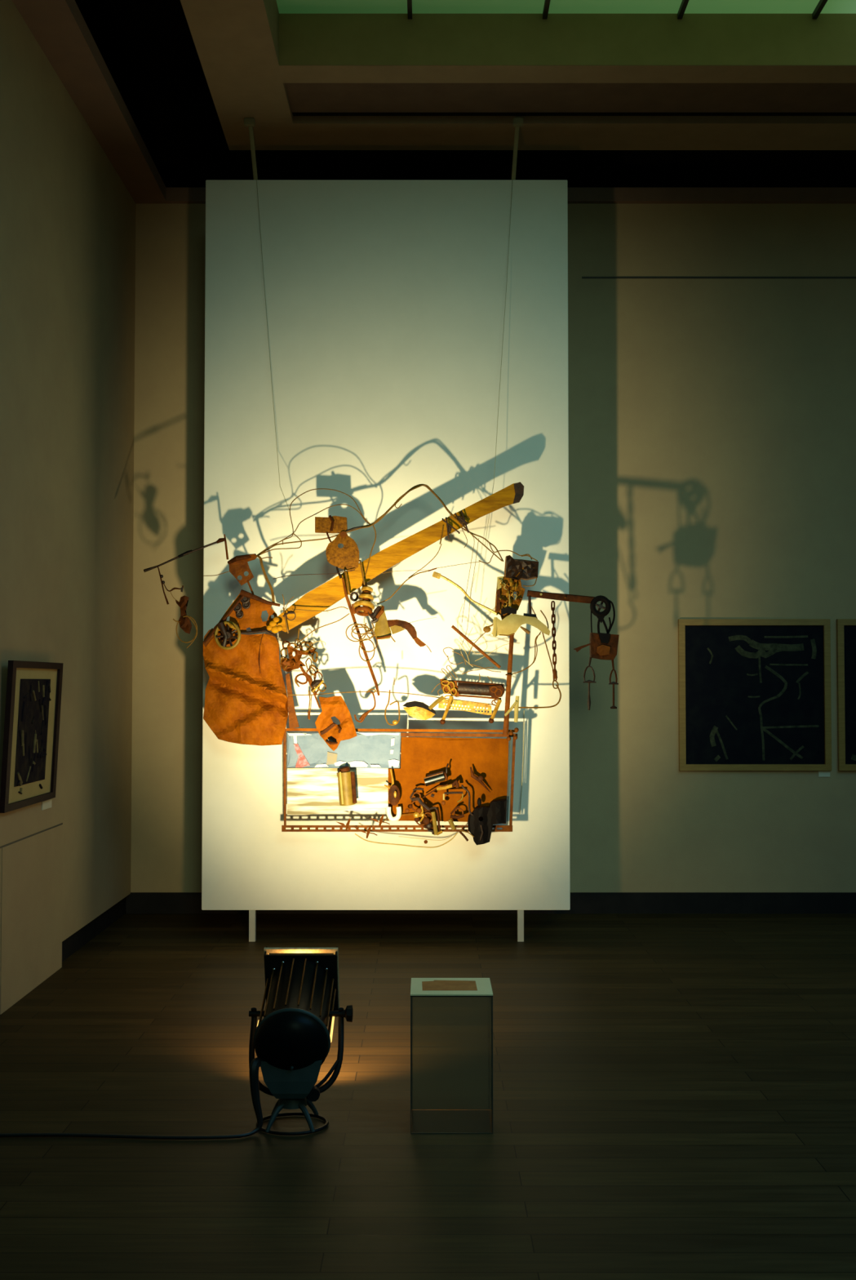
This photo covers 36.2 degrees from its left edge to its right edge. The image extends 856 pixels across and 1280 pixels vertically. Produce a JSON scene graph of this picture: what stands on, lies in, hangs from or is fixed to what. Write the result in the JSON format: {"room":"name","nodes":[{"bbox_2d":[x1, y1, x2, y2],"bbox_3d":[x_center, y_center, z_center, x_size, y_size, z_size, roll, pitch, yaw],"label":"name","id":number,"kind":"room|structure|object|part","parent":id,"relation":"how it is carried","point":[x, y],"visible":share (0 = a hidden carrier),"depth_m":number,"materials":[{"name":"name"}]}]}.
{"room":"museum","nodes":[
{"label":"museum","id":0,"kind":"room"},
{"bbox_2d":[0,0,135,953],"bbox_3d":[-2.015,-0.816,2.728,0.150,4.550,11.800,0,-2,0],"label":"wall","id":1,"kind":"structure","parent":0,"point":[68,217],"depth_m":7.08,"materials":[{"name":"grey paint"}]},
{"bbox_2d":[0,824,62,1014],"bbox_3d":[-1.988,1.337,6.444,0.104,0.752,0.990,0,-2,0],"label":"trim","id":2,"kind":"structure","parent":1,"relation":"attached to","point":[32,877],"depth_m":6.37,"materials":[{"name":"grey paint"}]},
{"bbox_2d":[0,660,62,813],"bbox_3d":[-1.905,0.449,6.324,0.058,0.688,0.810,0,-2,0],"label":"framed drawing","id":3,"kind":"object","parent":1,"relation":"attached to","point":[33,688],"visible":1,"depth_m":6.27,"materials":[{"name":"black paper"}]},
{"bbox_3d":[-1.905,0.437,5.944,0.055,0.624,0.051,0,-2,0],"label":"frame rail","id":4,"kind":"part","parent":3,"relation":"part of","materials":[{"name":"brown wood"}]},
{"bbox_3d":[-1.921,0.777,6.313,0.026,0.032,0.810,0,-2,0],"label":"frame rail","id":5,"kind":"part","parent":3,"relation":"part of","materials":[{"name":"brown wood"}]},
{"bbox_3d":[-1.889,0.121,6.334,0.026,0.032,0.810,0,-2,0],"label":"frame rail","id":6,"kind":"part","parent":3,"relation":"part of","materials":[{"name":"black wood"}]},
{"bbox_3d":[-1.905,0.462,6.703,0.055,0.624,0.051,0,-2,0],"label":"frame rail","id":7,"kind":"part","parent":3,"relation":"part of","materials":[{"name":"black wood"}]},
{"bbox_2d":[0,822,62,848],"bbox_3d":[-1.949,0.924,5.463,0.022,0.008,2.980,0,-2,0],"label":"trim","id":8,"kind":"structure","parent":1,"relation":"attached to","point":[52,827],"depth_m":6.38,"materials":[{"name":"metal"}]},
{"bbox_2d":[41,799,51,810],"bbox_3d":[-1.937,0.836,6.656,0.006,0.043,0.160,0,-2,0],"label":"wall label","id":9,"kind":"object","parent":1,"relation":"attached to","point":[46,804],"visible":1,"depth_m":6.64,"materials":[{"name":"beige paper"}]},
{"bbox_2d":[12,0,165,200],"bbox_3d":[-1.925,-3.135,2.780,0.750,0.090,11.750,0,-2,0],"label":"trim","id":10,"kind":"structure","parent":1,"relation":"attached to","point":[59,27],"depth_m":7.02,"materials":[{"name":"paint"}]},
{"bbox_2d":[62,897,125,961],"bbox_3d":[-1.985,1.523,2.651,0.030,0.130,11.800,0,-2,0],"label":"baseboard","id":11,"kind":"structure","parent":1,"relation":"attached to","point":[80,938],"depth_m":7.70,"materials":[{"name":"black wood"}]},
{"bbox_2d":[75,0,205,77],"bbox_3d":[1.680,-4.052,3.035,8.240,0.100,12.200,0,-2,0],"label":"ceiling","id":12,"kind":"structure","parent":0,"point":[134,38],"depth_m":8.34,"materials":[{"name":"black paint"}]},
{"bbox_2d":[0,913,855,1279],"bbox_3d":[1.780,1.638,2.647,8.040,0.100,12.200,0,-2,0],"label":"floor","id":13,"kind":"structure","parent":0,"point":[674,1095],"depth_m":4.69,"materials":[{"name":"brown wood"}]},
{"bbox_2d":[0,1057,262,1139],"bbox_3d":[-1.221,1.519,4.337,1.356,0.245,0.106,0,-2,-3],"label":"power cable","id":14,"kind":"object","parent":13,"relation":"on","point":[255,1063],"visible":1,"depth_m":4.33,"materials":[{"name":"black rubber"}]},
{"bbox_2d":[248,946,353,1135],"bbox_3d":[-0.446,1.380,4.600,0.363,0.540,0.511,0,-2,0],"label":"lamp","id":15,"kind":"object","parent":13,"relation":"on","point":[293,1039],"visible":0.98,"depth_m":4.44,"materials":[{"name":"black metal"}]},
{"bbox_3d":[-0.460,1.255,4.756,0.256,0.243,0.093,0,-2,0],"label":"plate","id":16,"kind":"part","parent":15,"relation":"part of","materials":[{"name":"black metal"}]},
{"bbox_3d":[-0.460,1.244,4.790,0.268,0.256,0.103,0,-2,0],"label":"colour frame","id":17,"kind":"part","parent":15,"relation":"part of","materials":[{"name":"metal"}]},
{"bbox_3d":[-0.389,1.526,4.417,0.052,0.049,0.050,0,-2,-11],"label":"lock knob","id":18,"kind":"part","parent":15,"relation":"part of","materials":[{"name":"black plastic"}]},
{"bbox_3d":[-0.283,1.309,4.592,0.038,0.060,0.060,0,-2,0],"label":"tilt knob","id":19,"kind":"part","parent":15,"relation":"part of","materials":[{"name":"black plastic"}]},
{"bbox_2d":[201,179,570,942],"bbox_3d":[-0.245,-0.484,7.705,2.141,4.476,0.050,0,-2,0],"label":"display panel","id":20,"kind":"object","parent":13,"relation":"on","point":[385,307],"visible":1,"depth_m":7.70,"materials":[{"name":"white paint"}]},
{"bbox_2d":[244,117,257,179],"bbox_3d":[-1.036,-2.872,7.681,0.060,0.324,0.204,0,-2,0],"label":"strap","id":21,"kind":"object","parent":20,"relation":"attached to","point":[248,122],"visible":1,"depth_m":7.67,"materials":[{"name":"grey metal"}]},
{"bbox_3d":[-1.022,1.661,7.633,0.036,0.183,0.036,0,-2,0],"label":"leg","id":22,"kind":"part","parent":20,"relation":"part of","materials":[{"name":"white paint"}]},
{"bbox_2d":[256,178,289,510],"bbox_3d":[-0.900,-1.723,7.540,0.017,2.022,0.441,1,-2,-34],"label":"cable","id":23,"kind":"object","parent":20,"relation":"hanging from","point":[256,179],"visible":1,"depth_m":7.57,"materials":[{"name":"grey metal"}]},
{"bbox_2d":[484,186,512,545],"bbox_3d":[0.412,-1.623,7.534,0.011,2.222,0.421,-1,-2,26],"label":"cable","id":24,"kind":"object","parent":20,"relation":"hanging from","point":[512,187],"visible":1,"depth_m":7.55,"materials":[{"name":"grey metal"}]},
{"bbox_2d":[143,481,611,848],"bbox_3d":[-0.293,0.142,7.386,2.602,2.041,0.378,0,-2,-2],"label":"assemblage","id":25,"kind":"object","parent":24,"relation":"hanging from","point":[247,702],"visible":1,"depth_m":7.32,"materials":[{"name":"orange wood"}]},
{"bbox_2d":[157,565,197,648],"bbox_3d":[-1.399,-0.184,7.324,0.230,0.461,0.053,0,-2,0],"label":"bundle","id":26,"kind":"object","parent":25,"relation":"hanging from","point":[184,621],"visible":1,"depth_m":7.31,"materials":[{"name":"metal"}]},
{"bbox_3d":[-1.480,-0.306,7.324,0.067,0.216,0.012,0,-2,0],"label":"pendant rod","id":27,"kind":"part","parent":26,"relation":"part of","materials":[{"name":"brown metal"}]},
{"bbox_3d":[-1.384,-0.465,7.331,0.422,0.172,0.018,0,-2,5],"label":"long rod","id":28,"kind":"part","parent":25,"relation":"part of","materials":[{"name":"metal"}]},
{"bbox_3d":[-1.154,-0.554,7.307,0.058,0.032,0.024,0,-2,0],"label":"rod handle","id":29,"kind":"part","parent":25,"relation":"part of","materials":[{"name":"brown wood"}]},
{"bbox_3d":[-1.126,-0.519,7.311,0.028,0.142,0.013,0,-2,0],"label":"rod","id":30,"kind":"part","parent":25,"relation":"part of","materials":[{"name":"brown wood"}]},
{"bbox_3d":[-1.058,-0.180,7.277,0.050,0.050,0.019,0,-2,0],"label":"round knob","id":31,"kind":"part","parent":25,"relation":"part of","materials":[{"name":"metal"}]},
{"bbox_3d":[-1.046,-0.141,7.277,0.044,0.044,0.018,0,-2,0],"label":"round knob","id":32,"kind":"part","parent":25,"relation":"part of","materials":[{"name":"metal"}]},
{"bbox_3d":[-1.014,-0.149,7.292,0.358,0.240,0.026,0,-2,0],"label":"rusted plate","id":33,"kind":"part","parent":25,"relation":"part of","materials":[{"name":"orange metal"}]},
{"bbox_3d":[-1.016,-0.229,7.279,0.057,0.057,0.020,0,-2,0],"label":"round knob","id":34,"kind":"part","parent":25,"relation":"part of","materials":[{"name":"metal"}]},
{"bbox_3d":[-1.010,-0.195,7.278,0.047,0.047,0.018,0,-2,0],"label":"round knob","id":35,"kind":"part","parent":25,"relation":"part of","materials":[{"name":"metal"}]},
{"bbox_3d":[-0.988,-0.290,7.298,0.044,0.079,0.011,-1,-2,17],"label":"rod","id":36,"kind":"part","parent":25,"relation":"part of","materials":[{"name":"brown wood"}]},
{"bbox_3d":[-0.663,0.226,7.275,0.099,0.165,0.027,0,-2,-7],"label":"bent stem","id":37,"kind":"part","parent":25,"relation":"part of","materials":[{"name":"brown metal"}]},
{"bbox_3d":[-0.510,0.463,7.276,0.233,0.305,0.053,0,-2,0],"label":"cut out plate","id":38,"kind":"part","parent":25,"relation":"part of","materials":[{"name":"orange metal"}]},
{"bbox_2d":[337,765,356,805],"bbox_3d":[-0.451,0.811,7.293,0.116,0.220,0.103,0,-2,0],"label":"canister","id":39,"kind":"object","parent":25,"relation":"on","point":[346,775],"depth_m":7.26,"materials":[{"name":"gold metal"}]},
{"bbox_2d":[373,605,391,639],"bbox_3d":[-0.252,-0.097,7.294,0.097,0.190,0.097,0,-2,0],"label":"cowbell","id":40,"kind":"object","parent":25,"relation":"on","point":[382,630],"depth_m":7.28,"materials":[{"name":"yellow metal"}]},
{"bbox_3d":[-0.173,1.054,7.335,1.292,0.035,0.012,0,-2,0],"label":"slotted rail","id":41,"kind":"part","parent":25,"relation":"part of","materials":[{"name":"brown metal"}]},
{"bbox_3d":[-0.151,-0.734,7.323,0.616,0.272,0.007,0,-2,0],"label":"cord","id":42,"kind":"part","parent":25,"relation":"part of","materials":[{"name":"metal"}]},
{"bbox_3d":[-0.144,-0.059,7.300,0.167,0.109,0.048,0,-2,0],"label":"curved spout","id":43,"kind":"part","parent":25,"relation":"part of","materials":[{"name":"brown metal"}]},
{"bbox_3d":[-0.149,-0.739,7.338,0.622,0.270,0.012,0,-2,0],"label":"cord","id":44,"kind":"part","parent":25,"relation":"part of","materials":[{"name":"metal"}]},
{"bbox_2d":[402,695,444,719],"bbox_3d":[-0.026,0.376,7.274,0.234,0.136,0.067,0,-2,0],"label":"bowl","id":45,"kind":"object","parent":25,"relation":"on","point":[416,709],"depth_m":7.27,"materials":[{"name":"yellow metal"}]},
{"bbox_3d":[0.081,0.451,7.239,0.029,0.031,0.031,0,-2,0],"label":"lever knob","id":46,"kind":"part","parent":25,"relation":"part of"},
{"bbox_3d":[0.106,0.379,7.242,0.066,0.145,0.019,0,-2,0],"label":"lever","id":47,"kind":"part","parent":25,"relation":"part of","materials":[{"name":"yellow metal"}]},
{"bbox_3d":[0.115,0.787,7.351,0.677,0.486,0.013,0,-2,0],"label":"orange panel","id":48,"kind":"part","parent":25,"relation":"part of","materials":[{"name":"orange metal"}]},
{"bbox_3d":[0.211,-0.256,7.302,0.364,0.236,0.016,0,-2,0],"label":"lever arm","id":49,"kind":"part","parent":25,"relation":"part of","materials":[{"name":"yellow metal"}]},
{"bbox_3d":[0.262,0.238,7.271,0.320,0.035,0.022,0,-2,0],"label":"rail","id":50,"kind":"part","parent":25,"relation":"part of","materials":[{"name":"brown metal"}]},
{"bbox_3d":[0.267,0.315,7.269,0.280,0.032,0.022,0,-2,0],"label":"rail","id":51,"kind":"part","parent":25,"relation":"part of","materials":[{"name":"metal"}]},
{"bbox_3d":[0.268,-0.580,7.323,0.311,0.288,0.008,0,-2,0],"label":"cord","id":52,"kind":"part","parent":25,"relation":"part of","materials":[{"name":"metal"}]},
{"bbox_3d":[0.286,-0.557,7.312,0.260,0.240,0.007,0,-2,0],"label":"cord","id":53,"kind":"part","parent":25,"relation":"part of","materials":[{"name":"metal"}]},
{"bbox_3d":[0.284,0.896,7.254,0.024,0.050,0.019,0,-2,0],"label":"black knob","id":54,"kind":"part","parent":25,"relation":"part of","materials":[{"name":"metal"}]},
{"bbox_3d":[0.292,0.777,7.293,0.116,0.143,0.027,0,-2,-4],"label":"crooked rod","id":55,"kind":"part","parent":25,"relation":"part of","materials":[{"name":"brown metal"}]},
{"bbox_3d":[0.350,0.445,7.239,0.029,0.031,0.031,0,-2,0],"label":"lever knob","id":56,"kind":"part","parent":25,"relation":"part of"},
{"bbox_3d":[0.374,0.386,7.241,0.068,0.120,0.021,0,-2,0],"label":"lever","id":57,"kind":"part","parent":25,"relation":"part of","materials":[{"name":"yellow metal"}]},
{"bbox_3d":[0.450,0.244,7.316,0.065,0.572,0.022,0,-2,0],"label":"post","id":58,"kind":"part","parent":25,"relation":"part of","materials":[{"name":"brown metal"}]},
{"bbox_3d":[0.459,-0.496,7.300,0.242,0.097,0.006,0,-2,0],"label":"cord","id":59,"kind":"part","parent":25,"relation":"part of","materials":[{"name":"metal"}]},
{"bbox_3d":[0.610,0.315,7.314,0.269,0.133,0.009,0,-2,0],"label":"bent rod","id":60,"kind":"part","parent":25,"relation":"part of","materials":[{"name":"metal"}]},
{"bbox_2d":[551,600,559,688],"bbox_3d":[0.703,0.026,7.261,0.042,0.489,0.028,0,-2,0],"label":"chain","id":61,"kind":"object","parent":25,"relation":"hanging from","point":[554,671],"visible":1,"depth_m":7.26,"materials":[{"name":"metal"}]},
{"bbox_3d":[0.741,-0.239,7.292,0.381,0.077,0.024,0,-2,0],"label":"boom arm","id":62,"kind":"part","parent":25,"relation":"part of"},
{"bbox_2d":[573,600,619,710],"bbox_3d":[0.931,0.081,7.277,0.252,0.616,0.080,0,-2,0],"label":"counterweight","id":63,"kind":"object","parent":25,"relation":"hanging from","point":[602,646],"visible":1,"depth_m":7.25,"materials":[{"name":"brown metal"}]},
{"bbox_3d":[0.863,0.042,7.269,0.116,0.052,0.012,0,-2,0],"label":"wing lever","id":64,"kind":"part","parent":63,"relation":"part of","materials":[{"name":"brown metal"}]},
{"bbox_3d":[0.893,0.309,7.264,0.010,0.160,0.010,-1,-2,22],"label":"threaded rod","id":65,"kind":"part","parent":63,"relation":"part of","materials":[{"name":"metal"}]},
{"bbox_3d":[0.895,0.190,7.268,0.066,0.100,0.010,0,-2,0],"label":"turnbuckle frame","id":66,"kind":"part","parent":63,"relation":"part of","materials":[{"name":"metal"}]},
{"bbox_3d":[1.028,0.203,7.267,0.044,0.090,0.010,0,-2,0],"label":"turnbuckle frame","id":67,"kind":"part","parent":63,"relation":"part of","materials":[{"name":"brown metal"}]},
{"bbox_3d":[1.029,0.304,7.264,0.010,0.133,0.010,-1,-2,22],"label":"threaded rod","id":68,"kind":"part","parent":63,"relation":"part of","materials":[{"name":"brown metal"}]},
{"bbox_2d":[511,116,524,179],"bbox_3d":[0.523,-2.872,7.681,0.060,0.324,0.204,0,-2,0],"label":"strap","id":69,"kind":"object","parent":20,"relation":"attached to","point":[517,122],"visible":1,"depth_m":7.66,"materials":[{"name":"grey metal"}]},
{"bbox_3d":[0.539,1.661,7.633,0.036,0.183,0.036,0,-2,0],"label":"leg","id":70,"kind":"part","parent":20,"relation":"part of","materials":[{"name":"white paint"}]},
{"bbox_2d":[410,995,493,1133],"bbox_3d":[0.079,1.421,4.496,0.276,0.456,0.244,0,-2,0],"label":"pedestal","id":71,"kind":"object","parent":13,"relation":"on","point":[490,1109],"visible":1,"depth_m":4.44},
{"bbox_3d":[-0.055,1.422,4.496,0.004,0.450,0.232,0,-2,0],"label":"pane","id":72,"kind":"part","parent":71,"relation":"part of","materials":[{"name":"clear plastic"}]},
{"bbox_3d":[0.079,1.426,4.614,0.272,0.450,0.004,0,-2,0],"label":"pane","id":73,"kind":"part","parent":71,"relation":"part of","materials":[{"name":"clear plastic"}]},
{"bbox_2d":[410,977,493,995],"bbox_3d":[0.079,1.190,4.503,0.276,0.005,0.244,0,-2,0],"label":"pedestal top","id":74,"kind":"object","parent":71,"relation":"on","point":[420,986],"visible":1,"depth_m":4.48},
{"bbox_3d":[0.079,1.195,4.503,0.276,0.004,0.244,0,-2,0],"label":"pane","id":75,"kind":"part","parent":71,"relation":"part of","materials":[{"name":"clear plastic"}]},
{"bbox_3d":[0.213,1.422,4.496,0.004,0.450,0.232,0,-2,0],"label":"pane","id":76,"kind":"part","parent":71,"relation":"part of","materials":[{"name":"clear glass"}]},
{"bbox_2d":[112,77,855,187],"bbox_3d":[1.680,-3.309,8.889,8.240,1.000,0.050,0,-2,0],"label":"ceiling recess","id":77,"kind":"structure","parent":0,"point":[176,119],"depth_m":8.86,"materials":[{"name":"black paint"}]},
{"bbox_2d":[130,203,855,892],"bbox_3d":[1.780,-0.554,8.698,8.040,4.680,0.150,0,-2,0],"label":"wall","id":78,"kind":"structure","parent":0,"point":[713,421],"depth_m":8.63,"materials":[{"name":"grey paint"}]},
{"bbox_2d":[125,892,855,913],"bbox_3d":[1.816,1.714,8.542,7.568,0.136,0.012,0,-2,0],"label":"baseboard","id":79,"kind":"structure","parent":78,"relation":"attached to","point":[135,902],"depth_m":8.54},
{"bbox_2d":[134,187,855,203],"bbox_3d":[1.830,-2.939,8.751,7.540,0.090,0.200,0,-2,0],"label":"trim","id":80,"kind":"structure","parent":78,"relation":"attached to","point":[173,195],"depth_m":8.65,"materials":[{"name":"paint"}]},
{"bbox_2d":[582,276,855,278],"bbox_3d":[3.310,-2.400,8.682,4.580,0.012,0.004,0,-2,0],"label":"trim","id":81,"kind":"structure","parent":78,"relation":"attached to","point":[582,277],"depth_m":8.68,"materials":[{"name":"metal"}]},
{"bbox_2d":[678,618,832,770],"bbox_3d":[2.138,0.358,8.576,0.993,0.991,0.030,0,-2,0],"label":"framed print","id":82,"kind":"object","parent":78,"relation":"attached to","point":[754,694],"visible":1,"depth_m":8.58,"materials":[{"name":"brown wood"}]},
{"bbox_3d":[1.663,0.358,8.576,0.042,0.907,0.030,0,-2,0],"label":"frame rail","id":83,"kind":"part","parent":82,"relation":"part of","materials":[{"name":"brown wood"}]},
{"bbox_3d":[2.138,-0.116,8.591,0.993,0.042,0.030,0,-2,0],"label":"frame rail","id":84,"kind":"part","parent":82,"relation":"part of","materials":[{"name":"brown wood"}]},
{"bbox_3d":[2.138,0.832,8.560,0.993,0.042,0.030,0,-2,0],"label":"frame rail","id":85,"kind":"part","parent":82,"relation":"part of","materials":[{"name":"brown wood"}]},
{"bbox_3d":[2.614,0.358,8.576,0.042,0.907,0.030,0,-2,0],"label":"frame rail","id":86,"kind":"part","parent":82,"relation":"part of","materials":[{"name":"brown wood"}]},
{"bbox_2d":[818,770,830,777],"bbox_3d":[2.592,0.874,8.573,0.076,0.043,0.006,0,-2,0],"label":"wall label","id":87,"kind":"object","parent":78,"relation":"attached to","point":[821,773],"visible":1,"depth_m":8.57,"materials":[{"name":"beige paper"}]},
{"bbox_2d":[836,618,855,770],"bbox_3d":[3.180,0.358,8.576,0.997,0.991,0.030,0,-2,0],"label":"framed print","id":88,"kind":"object","parent":78,"relation":"attached to","point":[846,628],"visible":1,"depth_m":8.57,"materials":[{"name":"brown wood"}]},
{"bbox_3d":[2.703,0.358,8.576,0.042,0.907,0.030,0,-2,0],"label":"frame rail","id":89,"kind":"part","parent":88,"relation":"part of","materials":[{"name":"brown wood"}]},
{"bbox_3d":[3.180,-0.116,8.591,0.997,0.042,0.030,0,-2,0],"label":"frame rail","id":90,"kind":"part","parent":88,"relation":"part of","materials":[{"name":"brown wood"}]},
{"bbox_3d":[3.180,0.832,8.560,0.997,0.042,0.030,0,-2,0],"label":"frame rail","id":91,"kind":"part","parent":88,"relation":"part of","materials":[{"name":"brown wood"}]},
{"bbox_3d":[1.780,-1.407,-3.230,8.040,5.600,0.150,0,-2,0],"label":"wall","id":92,"kind":"structure","parent":0,"visible":0},
{"bbox_2d":[180,0,293,150],"bbox_3d":[-1.005,-3.240,2.481,0.430,0.100,11.146,0,-2,0],"label":"trim","id":93,"kind":"structure","parent":92,"relation":"attached to","point":[236,43],"depth_m":6.93,"materials":[{"name":"paint"}]},
{"bbox_2d":[268,0,279,45],"bbox_3d":[-0.820,-3.402,1.964,0.060,0.190,10.102,0,-2,0],"label":"trim","id":94,"kind":"structure","parent":92,"relation":"attached to","point":[273,3],"depth_m":6.79,"materials":[{"name":"paint"}]},
{"bbox_2d":[275,0,855,18],"bbox_3d":[2.405,-3.488,1.937,6.390,0.060,10.042,0,-2,0],"label":"skylight","id":95,"kind":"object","parent":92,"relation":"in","point":[816,7],"depth_m":6.89,"materials":[{"name":"green glass"}]},
{"bbox_3d":[5.675,-1.210,2.741,0.150,5.600,11.800,0,-2,0],"label":"wall","id":96,"kind":"structure","parent":0,"visible":0},
{"bbox_2d":[257,115,855,150],"bbox_3d":[2.300,-3.063,7.859,6.600,0.100,0.385,0,-2,0],"label":"ceiling beam","id":97,"kind":"structure","parent":96,"relation":"attached to","point":[305,132],"depth_m":7.80,"materials":[{"name":"paint"}]},
{"bbox_2d":[279,13,855,65],"bbox_3d":[2.405,-3.188,6.980,6.390,0.288,0.061,0,-2,0],"label":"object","id":98,"kind":"structure","parent":96,"relation":"attached to","point":[304,39],"depth_m":6.95,"materials":[{"name":"paint"}]},
{"bbox_2d":[279,65,855,83],"bbox_3d":[2.405,-3.090,7.049,6.390,0.100,0.202,0,-2,0],"label":"trim","id":99,"kind":"structure","parent":96,"relation":"attached to","point":[290,73],"depth_m":7.04,"materials":[{"name":"paint"}]},
{"bbox_2d":[284,83,855,112],"bbox_3d":[2.405,-3.094,7.368,6.390,0.070,0.435,0,-2,0],"label":"ceiling beam","id":100,"kind":"structure","parent":96,"relation":"attached to","point":[302,97],"depth_m":7.37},
{"bbox_2d":[292,112,855,115],"bbox_3d":[2.405,-3.093,7.626,6.390,0.055,0.082,0,-2,0],"label":"trim","id":101,"kind":"structure","parent":96,"relation":"attached to","point":[293,113],"depth_m":7.64,"materials":[{"name":"black wood"}]}
]}

